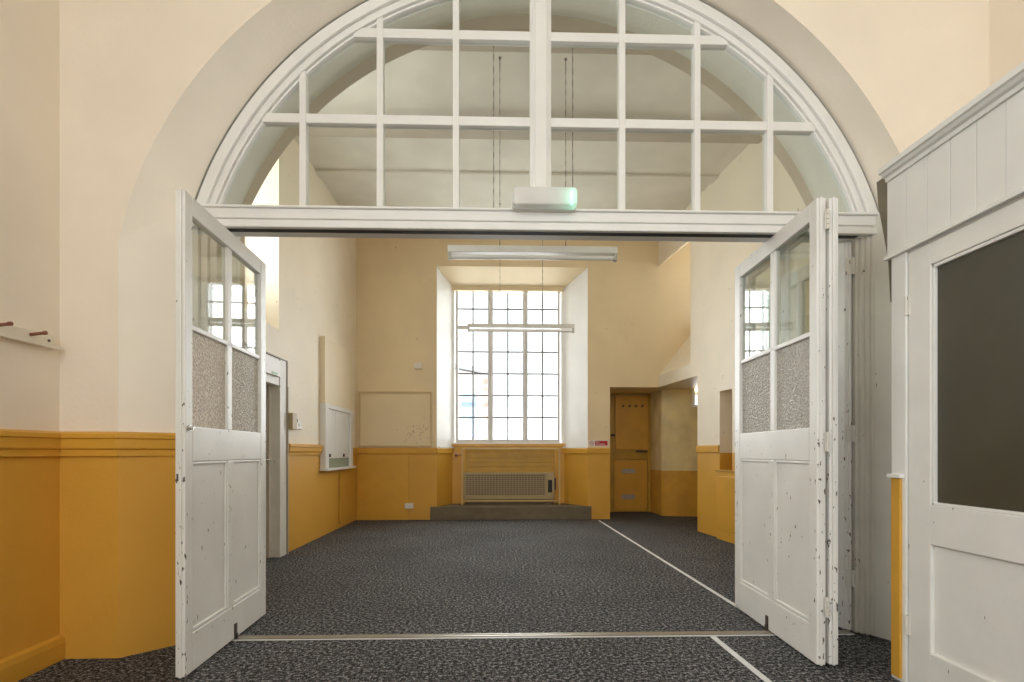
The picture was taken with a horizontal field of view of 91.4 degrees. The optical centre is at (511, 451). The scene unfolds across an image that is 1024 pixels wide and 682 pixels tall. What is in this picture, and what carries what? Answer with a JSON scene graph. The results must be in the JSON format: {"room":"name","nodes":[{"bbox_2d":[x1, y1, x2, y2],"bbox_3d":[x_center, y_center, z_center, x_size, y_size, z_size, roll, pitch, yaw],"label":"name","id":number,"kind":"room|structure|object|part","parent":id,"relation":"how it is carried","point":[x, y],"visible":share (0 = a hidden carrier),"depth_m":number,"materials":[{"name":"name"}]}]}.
{"room":"community hall","nodes":[
{"label":"community hall","id":0,"kind":"room"},
{"bbox_2d":[0,0,355,658],"bbox_3d":[-2.604,-1.275,2.633,0.450,4.750,12.000,0,0,-1],"label":"wall","id":1,"kind":"structure","parent":0,"point":[29,29],"depth_m":2.59,"materials":[{"name":"beige paint"}]},
{"bbox_2d":[0,321,59,349],"bbox_3d":[-2.323,-0.570,1.576,0.108,0.071,2.072,0,0,-1],"label":"peg rail","id":2,"kind":"object","parent":1,"relation":"attached to","point":[8,330],"visible":1,"depth_m":2.44,"materials":[{"name":"white paint"}]},
{"bbox_2d":[0,635,64,681],"bbox_3d":[-2.316,1.034,-0.150,0.032,0.131,5.620,0,0,-1],"label":"baseboard","id":3,"kind":"structure","parent":1,"relation":"attached to","point":[17,666],"depth_m":2.47,"materials":[{"name":"paint"}]},
{"bbox_2d":[0,429,174,456],"bbox_3d":[-2.051,-0.043,-0.028,0.568,0.131,5.850,0,0,-1],"label":"rail","id":4,"kind":"object","parent":1,"relation":"attached to","point":[13,442],"visible":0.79,"depth_m":2.63,"materials":[{"name":"paint"}]},
{"bbox_2d":[245,342,288,557],"bbox_3d":[-2.642,-0.050,4.783,0.506,2.300,1.300,0,0,-1],"label":"door","id":5,"kind":"structure","parent":1,"relation":"in","point":[277,389],"depth_m":5.21,"materials":[{"name":"paint"}]},
{"bbox_3d":[-2.474,-0.830,4.782,0.122,0.280,0.850,0,0,-1],"label":"head panel","id":6,"kind":"part","parent":5,"relation":"part of","materials":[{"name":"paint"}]},
{"bbox_2d":[266,355,279,376],"bbox_3d":[-2.398,-0.856,5.002,0.029,0.168,0.325,0,0,-1],"label":"exit sign","id":7,"kind":"object","parent":5,"relation":"attached to","point":[272,365],"visible":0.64,"depth_m":4.98,"materials":[{"name":"white plastic"}]},
{"bbox_3d":[-2.481,0.065,4.802,0.150,2.070,1.130,0,0,-1],"label":"frame","id":8,"kind":"part","parent":5,"relation":"part of","materials":[{"name":"paint"}]},
{"bbox_2d":[289,413,297,429],"bbox_3d":[-2.411,-0.335,5.506,0.085,0.180,0.217,0,0,-1],"label":"alarm box","id":9,"kind":"object","parent":1,"relation":"attached to","point":[293,417],"visible":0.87,"depth_m":5.42,"materials":[{"name":"beige plastic"}]},
{"bbox_2d":[298,421,301,429],"bbox_3d":[-2.441,-0.307,5.708,0.036,0.095,0.160,0,0,-1],"label":"light switch","id":10,"kind":"object","parent":1,"relation":"attached to","point":[299,422],"visible":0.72,"depth_m":5.75,"materials":[{"name":"plastic"}]},
{"bbox_2d":[289,443,323,454],"bbox_3d":[-2.443,-0.029,5.954,0.046,0.131,1.030,0,0,-1],"label":"rail","id":11,"kind":"object","parent":1,"relation":"attached to","point":[294,449],"visible":0.83,"depth_m":5.88,"materials":[{"name":"paint"}]},
{"bbox_2d":[319,336,355,470],"bbox_3d":[-2.442,-0.627,7.084,0.105,1.745,1.310,0,0,-1],"label":"hatch","id":12,"kind":"object","parent":1,"relation":"attached to","point":[336,412],"visible":1,"depth_m":6.93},
{"bbox_3d":[-2.458,-0.282,6.758,0.033,0.585,0.360,0,0,-1],"label":"sliding panel","id":13,"kind":"part","parent":12,"relation":"part of","materials":[{"name":"white wood"}]},
{"bbox_3d":[-2.457,-0.210,7.057,0.075,0.849,1.203,0,0,-1],"label":"frame","id":14,"kind":"part","parent":12,"relation":"part of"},
{"bbox_3d":[-2.442,0.230,7.084,0.105,0.030,1.310,0,0,-1],"label":"sill","id":15,"kind":"part","parent":12,"relation":"part of","materials":[{"name":"white wood"}]},
{"bbox_3d":[-2.466,0.150,7.058,0.033,0.130,0.960,0,0,-1],"label":"counter panel","id":16,"kind":"part","parent":12,"relation":"part of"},
{"bbox_3d":[-2.462,0.048,7.058,0.041,0.075,0.960,0,0,-1],"label":"rail","id":17,"kind":"part","parent":12,"relation":"part of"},
{"bbox_3d":[-2.470,-0.282,7.240,0.033,0.585,0.596,0,0,-1],"label":"sliding panel","id":18,"kind":"part","parent":12,"relation":"part of","materials":[{"name":"white wood"}]},
{"bbox_2d":[339,473,340,524],"bbox_3d":[-2.484,0.675,7.218,0.024,0.750,0.024,0,0,-1],"label":"pipe","id":19,"kind":"object","parent":1,"relation":"attached to","point":[339,473],"visible":1,"depth_m":7.21,"materials":[{"name":"paint"}]},
{"bbox_2d":[17,512,899,681],"bbox_3d":[0.417,1.160,3.212,7.800,0.120,12.800,0,0,-1],"label":"floor","id":20,"kind":"structure","parent":0,"point":[360,577],"depth_m":3.43,"materials":[{"name":"grey carpet"}]},
{"bbox_2d":[430,503,590,519],"bbox_3d":[-0.020,0.991,8.338,2.618,0.218,0.472,0,0,-1],"label":"stone step","id":21,"kind":"structure","parent":20,"relation":"on","point":[564,511],"depth_m":8.11,"materials":[{"name":"grey stone"}]},
{"bbox_2d":[455,448,559,504],"bbox_3d":[-0.072,0.408,8.356,1.760,0.947,0.052,0,0,-1],"label":"guard","id":22,"kind":"object","parent":21,"relation":"on","point":[456,454],"visible":1,"depth_m":8.34,"materials":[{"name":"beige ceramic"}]},
{"bbox_3d":[-0.829,0.408,8.339,0.026,0.947,0.026,0,0,-1],"label":"post","id":23,"kind":"part","parent":22,"relation":"part of","materials":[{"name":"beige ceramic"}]},
{"bbox_3d":[-0.017,-0.053,8.360,1.600,0.023,0.022,0,0,-1],"label":"rail","id":24,"kind":"part","parent":22,"relation":"part of","materials":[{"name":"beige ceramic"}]},
{"bbox_3d":[-0.017,0.818,8.360,1.600,0.025,0.022,0,0,-1],"label":"rail","id":25,"kind":"part","parent":22,"relation":"part of","materials":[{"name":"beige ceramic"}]},
{"bbox_3d":[0.794,0.408,8.382,0.026,0.947,0.026,0,0,-1],"label":"post","id":26,"kind":"part","parent":22,"relation":"part of","materials":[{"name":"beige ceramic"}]},
{"bbox_2d":[463,472,555,503],"bbox_3d":[-0.038,0.615,8.483,1.565,0.534,0.158,0,0,-1],"label":"heater","id":27,"kind":"object","parent":21,"relation":"on","point":[476,485],"visible":1,"depth_m":8.42,"materials":[{"name":"beige metal"}]},
{"bbox_2d":[466,474,544,494],"bbox_3d":[-0.109,0.550,8.411,1.338,0.358,0.014,0,0,-1],"label":"grille","id":28,"kind":"object","parent":27,"relation":"attached to","point":[476,484],"depth_m":8.41,"materials":[{"name":"beige metal"}]},
{"bbox_3d":[0.646,0.557,8.434,0.130,0.405,0.012,0,0,-1],"label":"control panel","id":29,"kind":"part","parent":27,"relation":"part of","materials":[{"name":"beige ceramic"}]},
{"bbox_2d":[231,630,854,640],"bbox_3d":[0.083,1.095,2.984,3.960,0.010,0.054,0,0,-1],"label":"track","id":30,"kind":"object","parent":20,"relation":"on","point":[840,632],"visible":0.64,"depth_m":2.98,"materials":[{"name":"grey metal"}]},
{"bbox_2d":[175,189,265,677],"bbox_3d":[-1.626,-0.086,2.883,0.072,2.358,0.967,0,0,-5],"label":"door leaf","id":31,"kind":"structure","parent":30,"relation":"on","point":[220,473],"depth_m":2.73,"materials":[{"name":"white wood"}]},
{"bbox_3d":[-1.567,-0.117,2.441,0.026,0.028,0.028,0,0,-5],"label":"lock knob","id":32,"kind":"part","parent":31,"relation":"part of","materials":[{"name":"silver metal"}]},
{"bbox_3d":[-1.620,0.472,2.658,0.038,0.848,0.362,0,0,-5],"label":"panel","id":33,"kind":"part","parent":31,"relation":"part of","materials":[{"name":"white wood"}]},
{"bbox_3d":[-1.638,-0.367,2.880,0.005,0.480,0.807,0,0,-5],"label":"textured pane","id":34,"kind":"part","parent":31,"relation":"part of","materials":[{"name":"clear glass"}]},
{"bbox_3d":[-1.656,0.472,3.094,0.038,0.848,0.377,0,0,-5],"label":"panel","id":35,"kind":"part","parent":31,"relation":"part of","materials":[{"name":"white wood"}]},
{"bbox_2d":[598,520,741,610],"bbox_3d":[1.506,1.099,5.631,0.030,0.003,4.781,0,0,-3],"label":"tape","id":36,"kind":"object","parent":20,"relation":"on","point":[658,557],"visible":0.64,"depth_m":4.59,"materials":[{"name":"white plastic"}]},
{"bbox_2d":[710,636,771,681],"bbox_3d":[1.223,1.099,2.455,0.034,0.003,1.044,0,0,-3],"label":"tape","id":37,"kind":"object","parent":20,"relation":"on","point":[754,670],"visible":1,"depth_m":2.63,"materials":[{"name":"white plastic"}]},
{"bbox_2d":[295,50,748,209],"bbox_3d":[0.537,-3.625,6.266,7.400,0.150,6.700,0,0,-1],"label":"ceiling","id":38,"kind":"structure","parent":0,"point":[417,82],"depth_m":5.66,"materials":[{"name":"white paint"}]},
{"bbox_2d":[493,46,493,116],"bbox_3d":[-0.139,-2.759,3.758,0.005,0.521,0.069,0,0,-1],"label":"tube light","id":39,"kind":"object","parent":38,"relation":"hanging from","point":[493,116],"depth_m":3.75,"materials":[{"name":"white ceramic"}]},
{"bbox_2d":[493,130,493,207],"bbox_3d":[-0.139,-2.107,3.758,0.005,0.573,0.069,0,0,-1],"label":"tube light","id":40,"kind":"object","parent":38,"relation":"hanging from","point":[493,130],"depth_m":3.75,"materials":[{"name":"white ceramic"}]},
{"bbox_3d":[-0.138,-2.647,3.758,0.024,1.805,0.024,0,0,-1],"label":"chain","id":41,"kind":"part","parent":40,"relation":"part of","materials":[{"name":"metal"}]},
{"bbox_2d":[315,170,718,183],"bbox_3d":[0.183,-3.535,6.427,5.700,0.030,0.160,0,0,-1],"label":"ceiling beam","id":42,"kind":"structure","parent":38,"relation":"attached to","point":[338,174],"depth_m":6.39,"materials":[{"name":"white paint"}]},
{"bbox_2d":[467,203,574,332],"bbox_3d":[0.129,-2.629,7.156,1.530,1.842,0.069,0,0,-1],"label":"tube light","id":43,"kind":"object","parent":38,"relation":"hanging from","point":[471,327],"visible":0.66,"depth_m":7.13,"materials":[{"name":"white plastic"}]},
{"bbox_3d":[0.438,-2.688,7.164,0.024,1.725,0.024,0,0,-1],"label":"chain","id":44,"kind":"part","parent":43,"relation":"part of","materials":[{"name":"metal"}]},
{"bbox_2d":[296,127,762,143],"bbox_3d":[0.209,-3.500,5.427,5.700,0.100,0.220,0,0,-1],"label":"ceiling beam","id":45,"kind":"structure","parent":38,"relation":"attached to","point":[314,132],"depth_m":5.45,"materials":[{"name":"paint"}]},
{"bbox_2d":[448,56,617,261],"bbox_3d":[0.187,-2.638,4.506,1.523,1.824,0.069,0,0,-1],"label":"tube light","id":46,"kind":"object","parent":38,"relation":"hanging from","point":[497,252],"visible":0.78,"depth_m":4.48,"materials":[{"name":"white plastic"}]},
{"bbox_3d":[0.485,-2.696,4.514,0.024,1.707,0.024,0,0,-1],"label":"chain","id":47,"kind":"part","parent":46,"relation":"part of","materials":[{"name":"metal"}]},
{"bbox_2d":[418,29,649,54],"bbox_3d":[0.240,-3.500,4.228,5.700,0.100,0.200,0,0,-1],"label":"ceiling beam","id":48,"kind":"structure","parent":38,"relation":"attached to","point":[478,48],"depth_m":4.29,"materials":[{"name":"paint"}]},
{"bbox_2d":[572,47,572,117],"bbox_3d":[0.451,-2.763,3.773,0.005,0.523,0.069,0,0,-1],"label":"tube light","id":49,"kind":"object","parent":38,"relation":"hanging from","point":[572,47],"depth_m":3.77,"materials":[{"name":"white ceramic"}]},
{"bbox_3d":[0.458,-2.647,3.773,0.024,1.805,0.024,0,0,-1],"label":"chain","id":50,"kind":"part","parent":49,"relation":"part of","materials":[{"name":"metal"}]},
{"bbox_2d":[572,132,572,186],"bbox_3d":[0.451,-2.187,3.773,0.005,0.404,0.069,0,0,-1],"label":"tube light","id":51,"kind":"object","parent":38,"relation":"hanging from","point":[572,132],"depth_m":3.77,"materials":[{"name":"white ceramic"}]},
{"bbox_2d":[60,0,988,658],"bbox_3d":[0.369,-1.300,3.106,6.300,4.800,0.750,0,0,-1],"label":"wall","id":52,"kind":"structure","parent":0,"point":[151,91],"depth_m":2.76,"materials":[{"name":"beige paint"}]},
{"bbox_2d":[196,0,877,212],"bbox_3d":[0.180,-2.139,2.994,4.075,1.537,0.116,0,0,-1],"label":"window","id":53,"kind":"structure","parent":52,"relation":"in","point":[710,29],"depth_m":2.97,"materials":[{"name":"white wood"}]},
{"bbox_2d":[192,204,891,639],"bbox_3d":[0.205,-0.161,2.889,4.240,2.522,0.395,0,0,-1],"label":"door frame","id":54,"kind":"structure","parent":52,"relation":"attached to","point":[871,304],"depth_m":2.96,"materials":[{"name":"wood"}]},
{"bbox_2d":[512,187,576,212],"bbox_3d":[0.187,-1.455,2.883,0.372,0.106,0.095,0,0,-1],"label":"emergency light","id":55,"kind":"object","parent":52,"relation":"attached to","point":[524,199],"visible":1,"depth_m":2.84,"materials":[{"name":"white plastic"}]},
{"bbox_2d":[735,197,829,665],"bbox_3d":[1.587,-0.103,3.032,0.072,2.393,1.007,0,0,1],"label":"door leaf","id":56,"kind":"structure","parent":52,"relation":"in","point":[780,468],"depth_m":2.90,"materials":[{"name":"white wood"}]},
{"bbox_3d":[1.592,0.472,3.252,0.038,0.848,0.403,0,0,1],"label":"panel","id":57,"kind":"part","parent":56,"relation":"part of","materials":[{"name":"white wood"}]},
{"bbox_3d":[1.588,-0.367,3.037,0.005,0.480,0.833,0,0,1],"label":"textured pane","id":58,"kind":"part","parent":56,"relation":"part of","materials":[{"name":"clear glass"}]},
{"bbox_3d":[1.584,0.472,2.802,0.038,0.848,0.362,0,0,1],"label":"panel","id":59,"kind":"part","parent":56,"relation":"part of","materials":[{"name":"white wood"}]},
{"bbox_2d":[746,197,837,665],"bbox_3d":[1.654,-0.106,3.041,0.046,2.388,0.993,0,0,1],"label":"door leaf","id":60,"kind":"structure","parent":52,"relation":"in","point":[831,235],"depth_m":2.56,"materials":[{"name":"white wood"}]},
{"bbox_3d":[1.654,-0.367,3.039,0.005,0.480,0.833,0,0,1],"label":"textured pane","id":61,"kind":"part","parent":60,"relation":"part of","materials":[{"name":"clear glass"}]},
{"bbox_2d":[760,241,854,629],"bbox_3d":[2.039,-0.099,3.525,0.052,2.373,0.982,0,0,-3],"label":"door leaf","id":62,"kind":"structure","parent":52,"relation":"in","point":[846,263],"depth_m":3.08,"materials":[{"name":"white wood"}]},
{"bbox_2d":[356,238,696,519],"bbox_3d":[0.481,-1.275,8.415,7.200,4.750,0.500,0,0,-1],"label":"wall","id":63,"kind":"structure","parent":0,"point":[630,315],"depth_m":8.19,"materials":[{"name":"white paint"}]},
{"bbox_2d":[357,455,408,519],"bbox_3d":[-2.086,0.574,8.091,0.830,1.052,0.016,0,0,-1],"label":"board","id":64,"kind":"object","parent":63,"relation":"attached to","point":[382,480],"visible":1,"depth_m":8.08,"materials":[{"name":"paint"}]},
{"bbox_2d":[358,391,431,446],"bbox_3d":[-1.888,-0.532,8.087,1.175,0.895,0.034,0,0,-1],"label":"board","id":65,"kind":"object","parent":63,"relation":"attached to","point":[385,418],"visible":1,"depth_m":8.09,"materials":[{"name":"beige paint"}]},
{"bbox_2d":[353,448,452,453],"bbox_3d":[-1.762,-0.018,8.125,1.708,0.100,0.409,0,0,-18],"label":"rail","id":66,"kind":"object","parent":63,"relation":"attached to","point":[355,450],"visible":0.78,"depth_m":8.09,"materials":[{"name":"paint"}]},
{"bbox_2d":[405,503,413,508],"bbox_3d":[-1.666,0.872,8.093,0.140,0.087,0.032,0,0,-1],"label":"wall socket","id":67,"kind":"object","parent":63,"relation":"attached to","point":[407,505],"visible":1,"depth_m":8.08,"materials":[{"name":"white plastic"}]},
{"bbox_2d":[414,363,421,368],"bbox_3d":[-1.521,-1.395,8.094,0.130,0.100,0.039,0,0,-1],"label":"sensor","id":68,"kind":"object","parent":63,"relation":"attached to","point":[416,365],"visible":1,"depth_m":8.08,"materials":[{"name":"white paint"}]},
{"bbox_2d":[452,286,562,443],"bbox_3d":[-0.074,-1.542,8.639,1.900,2.815,0.165,0,0,-1],"label":"window","id":69,"kind":"structure","parent":63,"relation":"in","point":[490,290],"depth_m":8.60,"materials":[{"name":"grey paint"}]},
{"bbox_3d":[-0.075,-0.149,8.646,1.900,0.029,0.150,0,0,-1],"label":"sill","id":70,"kind":"part","parent":69,"relation":"part of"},
{"bbox_2d":[452,444,565,503],"bbox_3d":[-0.074,0.481,8.629,2.000,1.238,0.145,0,0,-1],"label":"apron","id":71,"kind":"object","parent":63,"relation":"attached to","point":[474,460],"visible":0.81,"depth_m":8.57,"materials":[{"name":"paint"}]},
{"bbox_3d":[-0.033,0.177,8.574,1.520,0.445,0.008,0,0,-1],"label":"slat panel","id":72,"kind":"part","parent":71,"relation":"part of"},
{"bbox_2d":[563,448,609,453],"bbox_3d":[1.196,-0.018,8.300,0.846,0.100,0.216,0,0,29],"label":"rail","id":73,"kind":"object","parent":63,"relation":"attached to","point":[565,450],"visible":1,"depth_m":8.18,"materials":[{"name":"paint"}]},
{"bbox_2d":[589,440,607,445],"bbox_3d":[1.413,-0.144,8.184,0.320,0.092,0.010,0,0,-1],"label":"sign","id":74,"kind":"object","parent":63,"relation":"attached to","point":[591,442],"visible":1,"depth_m":8.18,"materials":[{"name":"red plastic"}]},
{"bbox_3d":[1.463,-0.144,8.184,0.206,0.078,0.003,0,0,-1],"label":"red panel","id":75,"kind":"part","parent":74,"relation":"part of","materials":[{"name":"red plastic"}]},
{"bbox_2d":[691,389,696,406],"bbox_3d":[3.230,-0.912,8.497,0.340,0.305,0.100,0,0,-1],"label":"window","id":76,"kind":"structure","parent":63,"relation":"in","point":[692,390],"depth_m":8.48,"materials":[{"name":"white glass"}]},
{"bbox_2d":[610,390,696,516],"bbox_3d":[2.615,-0.075,8.096,2.250,2.350,2.650,0,0,-1],"label":"wall","id":77,"kind":"structure","parent":0,"point":[673,418],"depth_m":8.57,"materials":[{"name":"paint"}]},
{"bbox_2d":[610,394,650,511],"bbox_3d":[2.178,0.017,9.148,0.770,2.166,0.103,0,0,-1],"label":"door","id":78,"kind":"structure","parent":77,"relation":"in","point":[630,416],"depth_m":9.15,"materials":[{"name":"paint"}]},
{"bbox_3d":[2.131,0.818,9.146,0.243,0.088,0.007,0,0,-1],"label":"vent plate","id":79,"kind":"part","parent":78,"relation":"part of","materials":[{"name":"metal"}]},
{"bbox_3d":[2.131,0.348,9.146,0.243,0.080,0.007,0,0,-1],"label":"vent plate","id":80,"kind":"part","parent":78,"relation":"part of","materials":[{"name":"metal"}]},
{"bbox_2d":[659,140,809,536],"bbox_3d":[3.081,-1.275,5.860,0.700,4.750,4.850,0,0,-8],"label":"wall","id":81,"kind":"structure","parent":0,"point":[705,361],"depth_m":6.41,"materials":[{"name":"beige paint"}]},
{"bbox_2d":[696,445,719,452],"bbox_3d":[2.604,-0.038,6.670,0.026,0.100,0.565,0,0,-8],"label":"rail","id":82,"kind":"object","parent":81,"relation":"attached to","point":[705,448],"visible":1,"depth_m":6.62,"materials":[{"name":"paint"}]},
{"bbox_2d":[715,470,734,543],"bbox_3d":[2.675,0.662,6.077,0.105,0.875,0.610,0,0,-8],"label":"dado","id":83,"kind":"object","parent":81,"relation":"attached to","point":[725,478],"visible":0.6,"depth_m":6.13,"materials":[{"name":"paint"}]},
{"bbox_2d":[877,61,1023,681],"bbox_3d":[2.205,-0.146,1.188,0.730,2.493,2.760,0,0,-1],"label":"wall","id":84,"kind":"structure","parent":0,"point":[969,167],"depth_m":2.25,"materials":[{"name":"paint"}]},
{"bbox_3d":[2.205,-1.361,1.168,0.730,0.063,2.620,0,0,-1],"label":"cornice","id":85,"kind":"part","parent":84,"relation":"part of","materials":[{"name":"white wood"}]},
{"bbox_3d":[1.881,-0.956,1.162,0.018,0.021,2.625,0,0,-1],"label":"trim","id":86,"kind":"part","parent":84,"relation":"part of","materials":[{"name":"white wood"}]},
{"bbox_2d":[904,198,1023,681],"bbox_3d":[1.893,0.077,1.938,0.059,2.026,0.873,0,0,-1],"label":"door","id":87,"kind":"structure","parent":84,"relation":"in","point":[964,304],"depth_m":2.08,"materials":[{"name":"paint"}]},
{"bbox_3d":[1.904,0.657,1.938,0.016,0.485,0.596,0,0,-1],"label":"panel","id":88,"kind":"part","parent":87,"relation":"part of","materials":[{"name":"white wood"}]},
{"bbox_3d":[1.901,-0.299,1.938,0.006,1.062,0.576,0,0,-1],"label":"obscure pane","id":89,"kind":"part","parent":87,"relation":"part of","materials":[{"name":"grey glass"}]},
{"bbox_2d":[989,0,1023,86],"bbox_3d":[2.891,-1.275,-0.210,0.300,4.750,6.030,0,0,-1],"label":"wall","id":90,"kind":"structure","parent":0,"point":[1006,17],"depth_m":2.71,"materials":[{"name":"beige paint"}]},
{"label":"outside","id":91,"kind":"structure","parent":0,"visible":0},
{"bbox_3d":[-1.295,2.250,49.808,120.000,0.300,80.350,0,0,-1],"label":"ground","id":92,"kind":"structure","parent":91,"visible":0},
{"bbox_2d":[455,363,487,441],"bbox_3d":[-5.374,-1.450,26.819,8.650,7.100,6.300,0,0,-1],"label":"neighbouring building","id":93,"kind":"structure","parent":92,"relation":"on","point":[464,381],"depth_m":23.94,"materials":[{"name":"stone"}]}
]}

